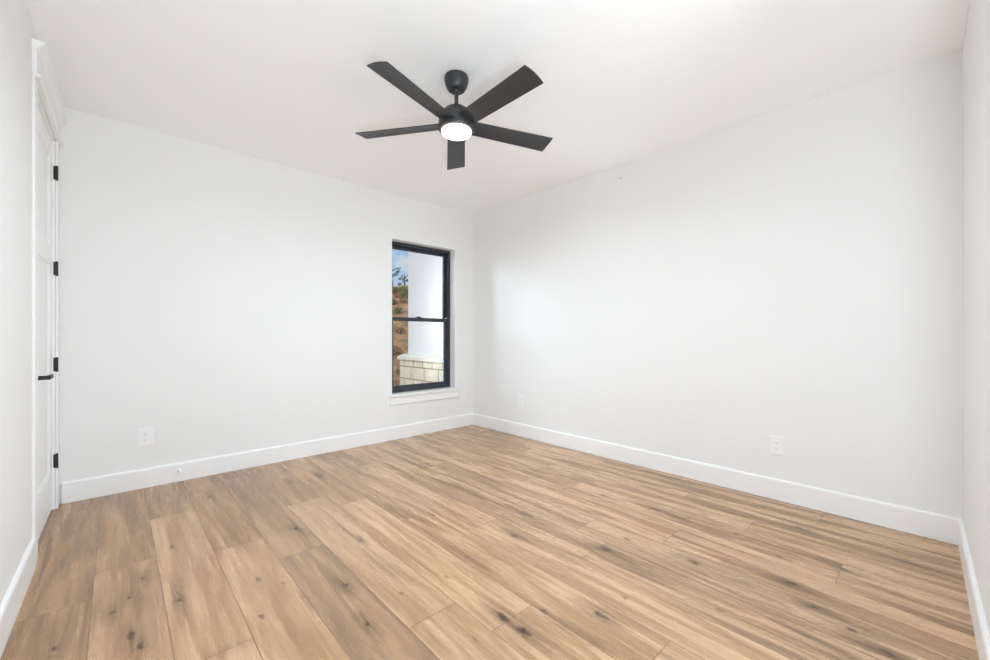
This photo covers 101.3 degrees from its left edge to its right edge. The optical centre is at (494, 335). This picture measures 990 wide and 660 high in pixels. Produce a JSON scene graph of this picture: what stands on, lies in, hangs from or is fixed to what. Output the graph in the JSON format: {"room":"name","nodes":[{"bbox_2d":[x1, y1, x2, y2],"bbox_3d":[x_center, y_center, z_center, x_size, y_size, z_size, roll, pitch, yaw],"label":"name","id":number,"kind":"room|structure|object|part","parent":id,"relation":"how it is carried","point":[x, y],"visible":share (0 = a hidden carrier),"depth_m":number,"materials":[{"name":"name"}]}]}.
{"room":"empty bedroom","nodes":[
{"label":"empty bedroom","id":0,"kind":"room"},
{"bbox_2d":[0,0,55,604],"bbox_3d":[-1.120,-0.215,0.625,0.121,2.740,5.940,0,0,-42],"label":"wall","id":1,"kind":"structure","parent":0,"point":[17,30],"depth_m":1.73,"materials":[{"name":"white paint"}]},
{"bbox_2d":[0,538,35,657],"bbox_3d":[-0.724,1.083,0.290,0.017,0.145,4.711,0,0,-42],"label":"baseboard","id":2,"kind":"structure","parent":1,"relation":"attached to","point":[10,606],"depth_m":1.68,"materials":[{"name":"white paint"}]},
{"bbox_2d":[32,76,37,561],"bbox_3d":[-2.344,-0.074,2.069,0.011,2.459,0.094,0,0,-42],"label":"trim","id":3,"kind":"structure","parent":1,"relation":"attached to","point":[34,82],"depth_m":2.05,"materials":[{"name":"white paint"}]},
{"bbox_2d":[38,94,54,509],"bbox_3d":[-2.702,-0.076,2.365,0.119,2.463,0.845,0,0,-42],"label":"trim","id":4,"kind":"structure","parent":1,"relation":"attached to","point":[40,105],"depth_m":2.70,"materials":[{"name":"white paint"}]},
{"bbox_2d":[38,107,57,539],"bbox_3d":[-2.662,-0.070,2.409,0.102,2.443,0.823,0,0,-42],"label":"door","id":5,"kind":"structure","parent":1,"relation":"in","point":[45,375],"depth_m":2.51,"materials":[{"name":"white paint"}]},
{"bbox_3d":[-2.674,-0.876,2.391,0.007,0.582,0.603,0,0,-42],"label":"panel moulding","id":6,"kind":"part","parent":5,"relation":"part of","materials":[{"name":"white paint"}]},
{"bbox_3d":[-2.674,0.214,2.391,0.007,1.358,0.603,0,0,-42],"label":"panel moulding","id":7,"kind":"part","parent":5,"relation":"part of","materials":[{"name":"white paint"}]},
{"bbox_3d":[-2.443,0.223,2.195,0.066,0.052,0.144,0,0,-42],"label":"lever handle","id":8,"kind":"part","parent":5,"relation":"part of","materials":[{"name":"black metal"}]},
{"bbox_2d":[32,38,66,146],"bbox_3d":[-2.642,-1.396,2.423,0.046,0.184,1.028,0,0,-42],"label":"trim","id":9,"kind":"structure","parent":1,"relation":"attached to","point":[42,69],"depth_m":2.29,"materials":[{"name":"white paint"}]},
{"bbox_2d":[56,141,59,508],"bbox_3d":[-2.962,-0.074,2.749,0.011,2.459,0.092,0,0,-42],"label":"trim","id":10,"kind":"structure","parent":1,"relation":"attached to","point":[57,143],"depth_m":2.74,"materials":[{"name":"white paint"}]},
{"bbox_2d":[60,107,472,503],"bbox_3d":[-1.767,-0.215,4.073,4.165,2.840,0.190,0,0,-43],"label":"wall","id":11,"kind":"structure","parent":0,"point":[216,301],"depth_m":3.44,"materials":[{"name":"white paint"}]},
{"bbox_2d":[138,428,152,446],"bbox_3d":[-2.667,0.772,3.099,0.085,0.135,0.010,0,0,-43],"label":"wall outlet","id":12,"kind":"object","parent":11,"relation":"attached to","point":[145,436],"visible":1,"depth_m":3.10,"materials":[{"name":"white plastic"}]},
{"bbox_2d":[62,413,472,503],"bbox_3d":[-1.634,1.083,4.056,3.693,0.145,0.016,0,0,-43],"label":"baseboard","id":13,"kind":"structure","parent":11,"relation":"attached to","point":[92,487],"depth_m":3.49,"materials":[{"name":"white paint"}]},
{"bbox_2d":[390,241,460,404],"bbox_3d":[-0.864,-0.158,4.883,0.972,1.853,0.225,0,0,-43],"label":"window","id":14,"kind":"structure","parent":11,"relation":"in","point":[410,393],"depth_m":5.00,"materials":[{"name":"black"}]},
{"bbox_3d":[-0.935,-0.612,4.937,0.800,0.869,0.028,0,0,-43],"label":"sash","id":15,"kind":"part","parent":14,"relation":"part of","materials":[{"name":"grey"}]},
{"bbox_3d":[-0.912,0.198,4.913,0.800,0.834,0.030,0,0,-43],"label":"sash","id":16,"kind":"part","parent":14,"relation":"part of","materials":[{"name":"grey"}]},
{"bbox_3d":[-0.842,0.664,4.859,0.972,0.025,0.160,0,0,-43],"label":"sill","id":17,"kind":"part","parent":14,"relation":"part of","materials":[{"name":"white paint"}]},
{"bbox_2d":[460,389,464,400],"bbox_3d":[-0.419,0.755,5.192,0.085,0.135,0.010,0,0,-43],"label":"wall outlet","id":18,"kind":"object","parent":11,"relation":"attached to","point":[462,392],"visible":1,"depth_m":5.19,"materials":[{"name":"white plastic"}]},
{"bbox_2d":[0,425,978,659],"bbox_3d":[0.290,1.155,1.841,4.016,0.001,6.000,0,0,-43],"label":"floor","id":19,"kind":"structure","parent":0,"point":[470,542],"depth_m":1.98,"materials":[{"name":"brown wood"}]},
{"bbox_2d":[26,0,968,214],"bbox_3d":[0.257,-1.660,1.899,4.165,0.150,6.130,0,0,-43],"label":"ceiling","id":20,"kind":"structure","parent":0,"point":[290,83],"depth_m":2.39,"materials":[{"name":"white paint"}]},
{"bbox_2d":[355,61,552,169],"bbox_3d":[-0.210,-1.407,2.455,1.269,0.355,1.218,0,0,-43],"label":"ceiling fan","id":21,"kind":"object","parent":20,"relation":"hanging from","point":[457,123],"visible":1,"depth_m":2.40,"materials":[{"name":"grey metal"}]},
{"bbox_3d":[-0.595,-1.293,2.565,0.565,0.036,0.136,0,0,12],"label":"blade","id":22,"kind":"part","parent":21,"relation":"part of","materials":[{"name":"black wood"}]},
{"bbox_3d":[-0.421,-1.293,2.170,0.136,0.036,0.565,0,0,30],"label":"blade","id":23,"kind":"part","parent":21,"relation":"part of","materials":[{"name":"black wood"}]},
{"bbox_3d":[-0.273,-1.293,2.853,0.136,0.036,0.565,0,0,-6],"label":"blade","id":24,"kind":"part","parent":21,"relation":"part of","materials":[{"name":"black wood"}]},
{"bbox_3d":[0.009,-1.293,2.213,0.136,0.036,0.565,0,0,-42],"label":"blade","id":25,"kind":"part","parent":21,"relation":"part of","materials":[{"name":"black wood"}]},
{"bbox_3d":[0.100,-1.293,2.635,0.565,0.036,0.136,0,0,-24],"label":"blade","id":26,"kind":"part","parent":21,"relation":"part of","materials":[{"name":"black wood"}]},
{"bbox_2d":[473,49,961,518],"bbox_3d":[1.791,-0.190,3.198,0.150,2.790,5.940,0,0,-43],"label":"wall","id":27,"kind":"structure","parent":0,"point":[794,273],"depth_m":2.94,"materials":[{"name":"white paint"}]},
{"bbox_2d":[518,395,523,407],"bbox_3d":[0.298,0.753,4.684,0.010,0.135,0.085,0,0,-43],"label":"wall outlet","id":28,"kind":"object","parent":27,"relation":"attached to","point":[520,397],"visible":1,"depth_m":4.68,"materials":[{"name":"white plastic"}]},
{"bbox_2d":[473,413,961,544],"bbox_3d":[1.144,1.083,3.771,0.016,0.145,4.189,0,0,-43],"label":"baseboard","id":29,"kind":"structure","parent":27,"relation":"attached to","point":[940,527],"depth_m":2.92,"materials":[{"name":"white paint"}]},
{"bbox_2d":[770,435,783,455],"bbox_3d":[1.990,0.774,2.867,0.010,0.135,0.085,0,0,-43],"label":"wall outlet","id":30,"kind":"object","parent":27,"relation":"attached to","point":[776,442],"visible":1,"depth_m":2.86,"materials":[{"name":"white plastic"}]},
{"bbox_2d":[962,0,989,634],"bbox_3d":[2.050,-0.215,1.652,1.620,2.740,0.120,0,0,-44],"label":"wall","id":31,"kind":"structure","parent":0,"point":[976,42],"depth_m":1.68,"materials":[{"name":"white paint"}]},
{"bbox_2d":[958,519,989,659],"bbox_3d":[1.990,1.083,1.689,1.584,0.145,0.016,0,0,-44],"label":"baseboard","id":32,"kind":"structure","parent":31,"relation":"attached to","point":[982,637],"depth_m":1.62,"materials":[{"name":"white paint"}]},
{"label":"outside","id":33,"kind":"structure","parent":0,"visible":0},
{"bbox_2d":[392,285,407,382],"bbox_3d":[-8.404,-0.860,25.166,54.000,4.960,39.710,0,0,-43],"label":"hillside","id":34,"kind":"structure","parent":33,"point":[400,340],"depth_m":15.65,"materials":[{"name":"soil"}]},
{"bbox_2d":[392,266,400,286],"bbox_3d":[-6.630,-3.726,25.907,1.065,1.756,1.121,0,0,-43],"label":"bare tree","id":35,"kind":"object","parent":34,"relation":"on","point":[397,272],"visible":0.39,"depth_m":25.92,"materials":[{"name":"grey plant"}]},
{"bbox_2d":[392,286,400,293],"bbox_3d":[-5.431,-2.435,21.780,0.716,0.510,0.523,0,0,7],"label":"bush","id":36,"kind":"object","parent":34,"relation":"on","point":[394,289],"visible":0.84,"depth_m":21.71,"materials":[{"name":"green plant"}]},
{"bbox_2d":[393,379,399,385],"bbox_3d":[-2.549,1.240,10.197,0.470,0.314,0.496,0,0,-43],"label":"bush","id":37,"kind":"object","parent":34,"relation":"on","point":[395,380],"visible":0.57,"depth_m":10.09,"materials":[{"name":"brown plant"}]},
{"bbox_2d":[393,345,402,354],"bbox_3d":[-3.456,0.499,14.037,0.557,0.435,0.621,0,0,-27],"label":"bush","id":38,"kind":"object","parent":34,"relation":"on","point":[395,348],"visible":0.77,"depth_m":13.95,"materials":[{"name":"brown plant"}]},
{"bbox_2d":[393,307,402,312],"bbox_3d":[-4.071,-1.069,16.970,0.413,0.332,0.400,0,0,-43],"label":"bush","id":39,"kind":"object","parent":34,"relation":"on","point":[396,309],"visible":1,"depth_m":16.93,"materials":[{"name":"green plant"}]},
{"bbox_2d":[394,326,405,333],"bbox_3d":[-3.699,-0.207,15.759,0.515,0.370,0.482,0,0,-43],"label":"bush","id":40,"kind":"object","parent":34,"relation":"on","point":[400,330],"visible":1,"depth_m":15.69,"materials":[{"name":"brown plant"}]},
{"bbox_2d":[398,273,407,285],"bbox_3d":[-6.015,-3.542,26.757,0.737,1.155,0.879,0,0,-43],"label":"bare tree","id":41,"kind":"object","parent":34,"relation":"on","point":[400,278],"visible":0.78,"depth_m":26.69,"materials":[{"name":"grey plant"}]},
{"bbox_2d":[398,286,407,292],"bbox_3d":[-5.060,-2.511,22.858,0.958,0.688,0.946,0,0,-4],"label":"bush","id":42,"kind":"object","parent":34,"relation":"on","point":[402,288],"visible":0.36,"depth_m":22.65,"materials":[{"name":"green plant"}]},
{"bbox_2d":[399,291,407,298],"bbox_3d":[-4.478,-1.954,20.445,0.893,0.658,0.683,0,0,13],"label":"bush","id":43,"kind":"object","parent":34,"relation":"on","point":[403,294],"visible":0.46,"depth_m":20.34,"materials":[{"name":"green plant"}]},
{"bbox_2d":[399,297,407,302],"bbox_3d":[-4.159,-1.606,18.511,0.443,0.322,0.468,0,0,12],"label":"bush","id":44,"kind":"object","parent":34,"relation":"on","point":[401,300],"visible":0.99,"depth_m":18.42,"materials":[{"name":"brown plant"}]},
{"bbox_2d":[398,252,442,384],"bbox_3d":[-0.346,-0.195,6.831,1.835,3.800,1.870,0,0,-43],"label":"house wing","id":45,"kind":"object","parent":34,"relation":"on","point":[423,363],"visible":0.18,"depth_m":6.49,"materials":[{"name":"white paint"}]}
]}

